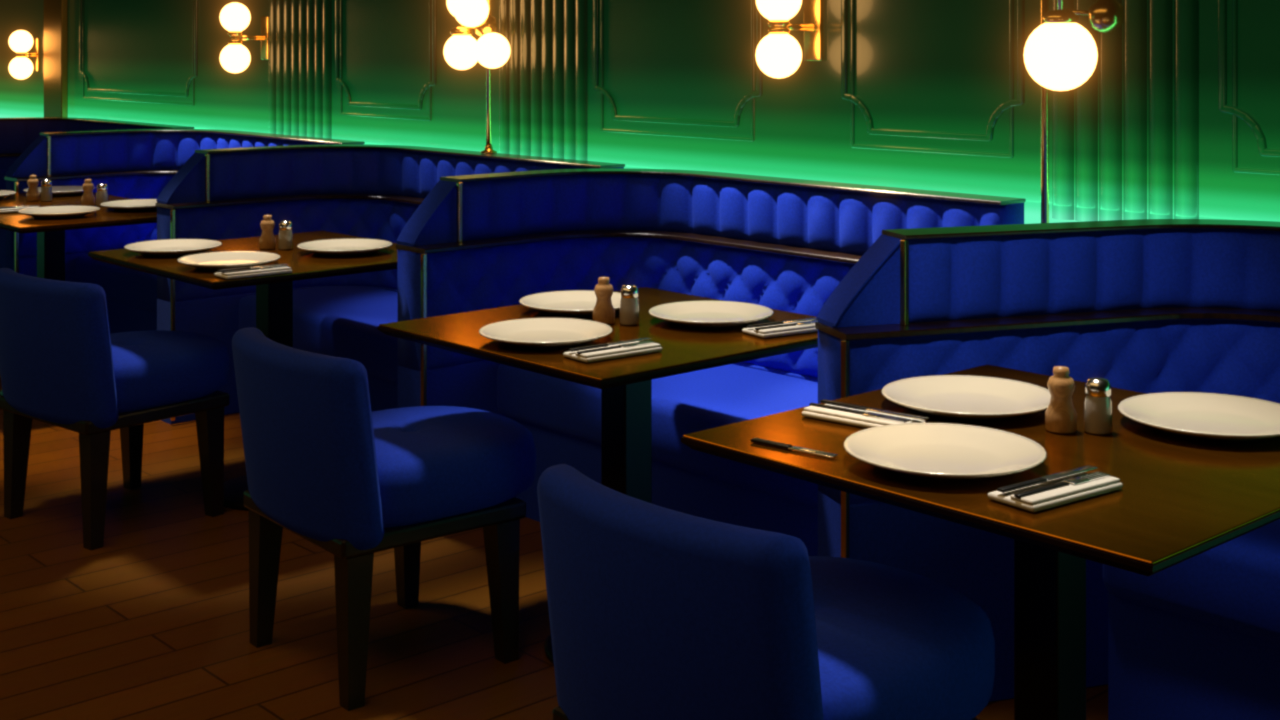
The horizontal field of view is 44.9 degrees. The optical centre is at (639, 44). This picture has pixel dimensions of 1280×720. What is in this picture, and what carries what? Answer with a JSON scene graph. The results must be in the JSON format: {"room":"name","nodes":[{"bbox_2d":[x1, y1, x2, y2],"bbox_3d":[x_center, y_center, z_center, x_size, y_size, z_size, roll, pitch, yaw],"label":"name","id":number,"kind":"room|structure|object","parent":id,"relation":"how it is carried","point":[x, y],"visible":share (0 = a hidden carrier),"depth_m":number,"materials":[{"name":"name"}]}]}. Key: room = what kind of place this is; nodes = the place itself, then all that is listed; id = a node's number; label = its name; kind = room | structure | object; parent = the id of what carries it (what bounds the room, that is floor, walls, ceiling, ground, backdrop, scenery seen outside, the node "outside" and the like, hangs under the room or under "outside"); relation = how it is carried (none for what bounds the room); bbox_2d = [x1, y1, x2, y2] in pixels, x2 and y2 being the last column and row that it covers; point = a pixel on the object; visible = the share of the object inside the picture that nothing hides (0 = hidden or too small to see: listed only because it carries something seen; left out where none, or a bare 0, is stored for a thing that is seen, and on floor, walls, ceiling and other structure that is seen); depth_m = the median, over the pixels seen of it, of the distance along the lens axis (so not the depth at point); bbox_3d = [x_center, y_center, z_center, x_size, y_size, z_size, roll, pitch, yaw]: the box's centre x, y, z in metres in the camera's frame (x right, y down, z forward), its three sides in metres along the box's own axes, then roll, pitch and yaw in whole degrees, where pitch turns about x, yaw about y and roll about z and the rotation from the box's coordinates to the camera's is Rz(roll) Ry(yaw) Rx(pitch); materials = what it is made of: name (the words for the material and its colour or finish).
{"room":"restaurant dining room","nodes":[
{"label":"restaurant dining room","id":0,"kind":"room"},
{"bbox_2d":[0,375,1107,719],"bbox_3d":[-2.409,1.460,2.675,7.400,0.120,13.600,0,0,-42],"label":"floor","id":1,"kind":"structure","parent":0,"point":[152,622],"depth_m":3.76,"materials":[{"name":"brown wood"}]},
{"bbox_2d":[0,192,156,395],"bbox_3d":[-2.377,1.025,6.256,0.740,0.750,1.320,0,0,-42],"label":"table","id":2,"kind":"object","parent":1,"relation":"on","point":[50,231],"visible":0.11,"depth_m":6.01,"materials":[{"name":"brown wood"}]},
{"bbox_2d":[0,190,15,198],"bbox_3d":[-2.787,0.637,6.533,0.294,0.024,0.294,0,0,-42],"label":"plate","id":3,"kind":"object","parent":2,"relation":"on","point":[3,193],"visible":1,"depth_m":6.61,"materials":[{"name":"beige ceramic"}]},
{"bbox_2d":[0,205,40,212],"bbox_3d":[-2.440,0.639,6.037,0.212,0.020,0.085,0,0,-37],"label":"napkin","id":4,"kind":"object","parent":2,"relation":"on","point":[7,209],"visible":0.82,"depth_m":6.01,"materials":[{"name":"white fabric"}]},
{"bbox_2d":[26,175,52,200],"bbox_3d":[-2.502,0.595,6.456,0.110,0.108,0.055,0,0,13],"label":"shaker","id":5,"kind":"object","parent":2,"relation":"on","point":[32,194],"visible":1,"depth_m":6.44,"materials":[{"name":"brown wood"}]},
{"bbox_2d":[18,206,99,217],"bbox_3d":[-2.205,0.637,5.886,0.294,0.024,0.294,0,0,-42],"label":"plate","id":6,"kind":"object","parent":2,"relation":"on","point":[48,211],"visible":1,"depth_m":5.93,"materials":[{"name":"beige ceramic"}]},
{"bbox_2d":[23,186,94,195],"bbox_3d":[-2.525,0.637,6.742,0.294,0.024,0.294,0,0,-42],"label":"plate","id":7,"kind":"object","parent":2,"relation":"on","point":[56,190],"visible":0.65,"depth_m":6.81,"materials":[{"name":"beige ceramic"}]},
{"bbox_2d":[81,179,107,205],"bbox_3d":[-2.201,0.595,6.256,0.110,0.108,0.055,0,0,13],"label":"shaker","id":8,"kind":"object","parent":2,"relation":"on","point":[88,199],"visible":0.91,"depth_m":6.24,"materials":[{"name":"brown wood"}]},
{"bbox_2d":[100,199,156,210],"bbox_3d":[-1.983,0.637,6.140,0.294,0.024,0.294,0,0,-42],"label":"plate","id":9,"kind":"object","parent":2,"relation":"on","point":[135,204],"visible":0.78,"depth_m":6.18,"materials":[{"name":"beige ceramic"}]},
{"bbox_2d":[0,117,193,267],"bbox_3d":[-3.053,0.900,7.860,0.922,1.000,1.594,0,0,-42],"label":"booth","id":10,"kind":"object","parent":1,"relation":"on","point":[16,134],"visible":0.14,"depth_m":8.43,"materials":[{"name":"blue fabric"}]},
{"bbox_2d":[0,268,229,549],"bbox_3d":[-1.558,1.030,4.620,0.530,0.740,0.633,0,0,40],"label":"chair","id":11,"kind":"object","parent":1,"relation":"on","point":[61,363],"visible":1,"depth_m":4.40,"materials":[{"name":"blue fabric"}]},
{"bbox_2d":[4,129,364,333],"bbox_3d":[-2.000,0.900,6.689,0.922,1.000,1.544,0,0,-42],"label":"booth","id":12,"kind":"object","parent":1,"relation":"on","point":[134,163],"visible":0.22,"depth_m":7.06,"materials":[{"name":"blue fabric"}]},
{"bbox_2d":[88,231,397,510],"bbox_3d":[-1.141,1.025,4.839,0.840,0.750,0.840,0,0,-42],"label":"table","id":13,"kind":"object","parent":1,"relation":"on","point":[274,293],"visible":0.32,"depth_m":4.74,"materials":[{"name":"brown wood"}]},
{"bbox_2d":[124,239,221,255],"bbox_3d":[-1.459,0.637,4.849,0.294,0.024,0.294,0,0,-42],"label":"plate","id":14,"kind":"object","parent":13,"relation":"on","point":[168,247],"visible":1,"depth_m":4.90,"materials":[{"name":"beige ceramic"}]},
{"bbox_2d":[177,251,280,269],"bbox_3d":[-1.206,0.637,4.552,0.294,0.024,0.294,0,0,-42],"label":"plate","id":15,"kind":"object","parent":13,"relation":"on","point":[228,259],"visible":0.95,"depth_m":4.61,"materials":[{"name":"beige ceramic"}]},
{"bbox_2d":[214,264,291,278],"bbox_3d":[-1.088,0.639,4.386,0.212,0.020,0.085,0,0,-40],"label":"napkin","id":16,"kind":"object","parent":13,"relation":"on","point":[244,272],"visible":1,"depth_m":4.35,"materials":[{"name":"white fabric"}]},
{"bbox_2d":[259,215,292,249],"bbox_3d":[-1.158,0.595,4.934,0.110,0.108,0.055,0,0,13],"label":"shaker","id":17,"kind":"object","parent":13,"relation":"on","point":[267,241],"visible":1,"depth_m":4.92,"materials":[{"name":"brown wood"}]},
{"bbox_2d":[297,239,391,255],"bbox_3d":[-0.924,0.637,4.858,0.294,0.024,0.294,0,0,-42],"label":"plate","id":18,"kind":"object","parent":13,"relation":"on","point":[334,247],"visible":1,"depth_m":4.90,"materials":[{"name":"beige ceramic"}]},
{"bbox_2d":[232,327,535,710],"bbox_3d":[-0.575,1.030,3.595,0.663,0.740,0.530,0,0,-39],"label":"chair","id":19,"kind":"object","parent":1,"relation":"on","point":[350,480],"visible":1,"depth_m":3.38,"materials":[{"name":"blue fabric"}]},
{"bbox_2d":[155,144,624,423],"bbox_3d":[-0.936,0.900,5.508,0.922,1.000,1.624,0,0,-42],"label":"booth","id":20,"kind":"object","parent":1,"relation":"on","point":[359,190],"visible":0.43,"depth_m":5.88,"materials":[{"name":"blue fabric"}]},
{"bbox_2d":[444,0,509,153],"bbox_3d":[-0.604,-0.550,5.681,0.175,1.896,0.322,0,0,-42],"label":"lamp","id":21,"kind":"object","parent":20,"relation":"on","point":[491,50],"visible":1,"depth_m":5.67,"materials":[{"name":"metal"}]},
{"bbox_2d":[377,287,817,663],"bbox_3d":[-0.031,1.025,3.592,0.840,0.750,0.800,0,0,-42],"label":"table","id":22,"kind":"object","parent":1,"relation":"on","point":[625,383],"visible":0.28,"depth_m":3.50,"materials":[{"name":"brown wood"}]},
{"bbox_2d":[479,318,612,347],"bbox_3d":[-0.207,0.637,3.405,0.294,0.024,0.294,0,0,-42],"label":"plate","id":23,"kind":"object","parent":22,"relation":"on","point":[529,332],"visible":1,"depth_m":3.44,"materials":[{"name":"beige ceramic"}]},
{"bbox_2d":[519,290,638,315],"bbox_3d":[-0.149,0.637,3.802,0.294,0.024,0.294,0,0,-42],"label":"plate","id":24,"kind":"object","parent":22,"relation":"on","point":[575,302],"visible":0.7,"depth_m":3.85,"materials":[{"name":"beige ceramic"}]},
{"bbox_2d":[563,337,661,362],"bbox_3d":[-0.051,0.639,3.257,0.212,0.020,0.085,0,0,-38],"label":"napkin","id":25,"kind":"object","parent":22,"relation":"on","point":[599,352],"visible":1,"depth_m":3.23,"materials":[{"name":"white fabric"}]},
{"bbox_2d":[593,277,639,324],"bbox_3d":[-0.056,0.595,3.612,0.110,0.108,0.055,0,0,13],"label":"shaker","id":26,"kind":"object","parent":22,"relation":"on","point":[603,311],"visible":0.93,"depth_m":3.60,"materials":[{"name":"brown wood"}]},
{"bbox_2d":[649,301,773,327],"bbox_3d":[0.167,0.637,3.643,0.294,0.024,0.294,0,0,-42],"label":"plate","id":27,"kind":"object","parent":22,"relation":"on","point":[709,314],"visible":1,"depth_m":3.69,"materials":[{"name":"beige ceramic"}]},
{"bbox_2d":[742,317,817,337],"bbox_3d":[0.342,0.639,3.515,0.212,0.020,0.085,0,0,-32],"label":"napkin","id":28,"kind":"object","parent":22,"relation":"on","point":[773,329],"visible":0.82,"depth_m":3.48,"materials":[{"name":"white fabric"}]},
{"bbox_2d":[396,168,1025,555],"bbox_3d":[0.137,0.900,4.316,0.922,1.000,1.571,0,0,-42],"label":"booth","id":29,"kind":"object","parent":1,"relation":"on","point":[475,242],"visible":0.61,"depth_m":4.56,"materials":[{"name":"blue fabric"}]},
{"bbox_2d":[537,464,994,719],"bbox_3d":[0.230,1.030,2.441,0.703,0.740,0.530,0,0,-42],"label":"chair","id":30,"kind":"object","parent":1,"relation":"on","point":[656,612],"visible":1,"depth_m":2.22,"materials":[{"name":"blue fabric"}]},
{"bbox_2d":[681,364,1279,719],"bbox_3d":[0.675,1.025,2.553,0.860,0.750,0.860,0,0,-42],"label":"table","id":31,"kind":"object","parent":1,"relation":"on","point":[1181,498],"visible":0.65,"depth_m":2.42,"materials":[{"name":"brown wood"}]},
{"bbox_2d":[751,438,838,457],"bbox_3d":[0.246,0.646,2.486,0.160,0.006,0.018,0,0,40],"label":"knife","id":32,"kind":"object","parent":31,"relation":"on","point":[753,440],"visible":1,"depth_m":2.49,"materials":[{"name":"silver metal"}]},
{"bbox_2d":[802,399,928,427],"bbox_3d":[0.389,0.639,2.670,0.212,0.020,0.085,0,0,40],"label":"napkin","id":33,"kind":"object","parent":31,"relation":"on","point":[832,411],"visible":0.87,"depth_m":2.66,"materials":[{"name":"white fabric"}]},
{"bbox_2d":[843,423,1046,479],"bbox_3d":[0.472,0.636,2.405,0.310,0.026,0.310,0,0,-42],"label":"plate","id":34,"kind":"object","parent":31,"relation":"on","point":[945,451],"visible":1,"depth_m":2.44,"materials":[{"name":"beige ceramic"}]},
{"bbox_2d":[881,375,1050,419],"bbox_3d":[0.589,0.636,2.775,0.310,0.026,0.310,0,0,-42],"label":"plate","id":35,"kind":"object","parent":31,"relation":"on","point":[949,396],"visible":0.94,"depth_m":2.81,"materials":[{"name":"beige ceramic"}]},
{"bbox_2d":[988,465,1122,511],"bbox_3d":[0.606,0.639,2.243,0.212,0.020,0.085,0,0,-36],"label":"napkin","id":36,"kind":"object","parent":31,"relation":"on","point":[1057,489],"visible":1,"depth_m":2.22,"materials":[{"name":"white fabric"}]},
{"bbox_2d":[1045,366,1112,434],"bbox_3d":[0.738,0.595,2.604,0.110,0.108,0.055,0,0,13],"label":"shaker","id":37,"kind":"object","parent":31,"relation":"on","point":[1060,414],"visible":1,"depth_m":2.59,"materials":[{"name":"brown wood"}]},
{"bbox_2d":[1118,392,1279,440],"bbox_3d":[0.973,0.636,2.632,0.310,0.026,0.310,0,0,-42],"label":"plate","id":38,"kind":"object","parent":31,"relation":"on","point":[1210,416],"visible":1,"depth_m":2.68,"materials":[{"name":"beige ceramic"}]},
{"bbox_2d":[815,219,1279,719],"bbox_3d":[1.265,0.900,2.987,1.025,1.000,1.672,0,0,-42],"label":"booth","id":39,"kind":"object","parent":1,"relation":"on","point":[1148,306],"visible":0.6,"depth_m":3.30,"materials":[{"name":"blue fabric"}]},
{"bbox_2d":[1024,0,1123,222],"bbox_3d":[1.032,-0.050,3.817,0.190,2.896,0.299,0,0,-26],"label":"lamp","id":40,"kind":"object","parent":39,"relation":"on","point":[1060,54],"visible":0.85,"depth_m":3.75,"materials":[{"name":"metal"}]},
{"bbox_2d":[0,0,1279,223],"bbox_3d":[0.259,-0.050,5.078,0.219,2.900,13.600,0,0,-42],"label":"wall","id":41,"kind":"structure","parent":0,"point":[922,65],"depth_m":4.88,"materials":[{"name":"green paint"}]},
{"bbox_2d":[9,30,39,78],"bbox_3d":[-3.632,0.058,9.136,0.168,0.290,0.135,0,0,-42],"label":"wall sconce","id":42,"kind":"object","parent":41,"relation":"attached to","point":[20,41],"visible":1,"depth_m":9.09,"materials":[{"name":"white glass"}]},
{"bbox_2d":[44,0,67,116],"bbox_3d":[-3.373,-0.050,8.946,0.039,2.899,0.270,0,0,-42],"label":"pillar","id":43,"kind":"structure","parent":41,"relation":"attached to","point":[55,11],"depth_m":8.89,"materials":[{"name":"brown metal"}]},
{"bbox_2d":[220,3,268,72],"bbox_3d":[-1.801,-0.033,7.058,0.228,0.320,0.135,0,0,-42],"label":"wall sconce","id":44,"kind":"object","parent":41,"relation":"attached to","point":[234,17],"visible":1,"depth_m":6.99,"materials":[{"name":"white glass"}]},
{"bbox_2d":[80,0,1279,175],"bbox_3d":[-0.752,-0.453,6.057,0.014,1.509,7.158,0,0,-42],"label":"trim","id":45,"kind":"structure","parent":41,"relation":"attached to","point":[1233,109],"depth_m":4.55,"materials":[{"name":"green paint"}]},
{"bbox_2d":[756,0,822,77],"bbox_3d":[0.441,-0.052,4.568,0.228,0.300,0.135,0,0,-42],"label":"wall sconce","id":46,"kind":"object","parent":41,"relation":"attached to","point":[778,54],"visible":1,"depth_m":4.51,"materials":[{"name":"white glass"}]}
]}

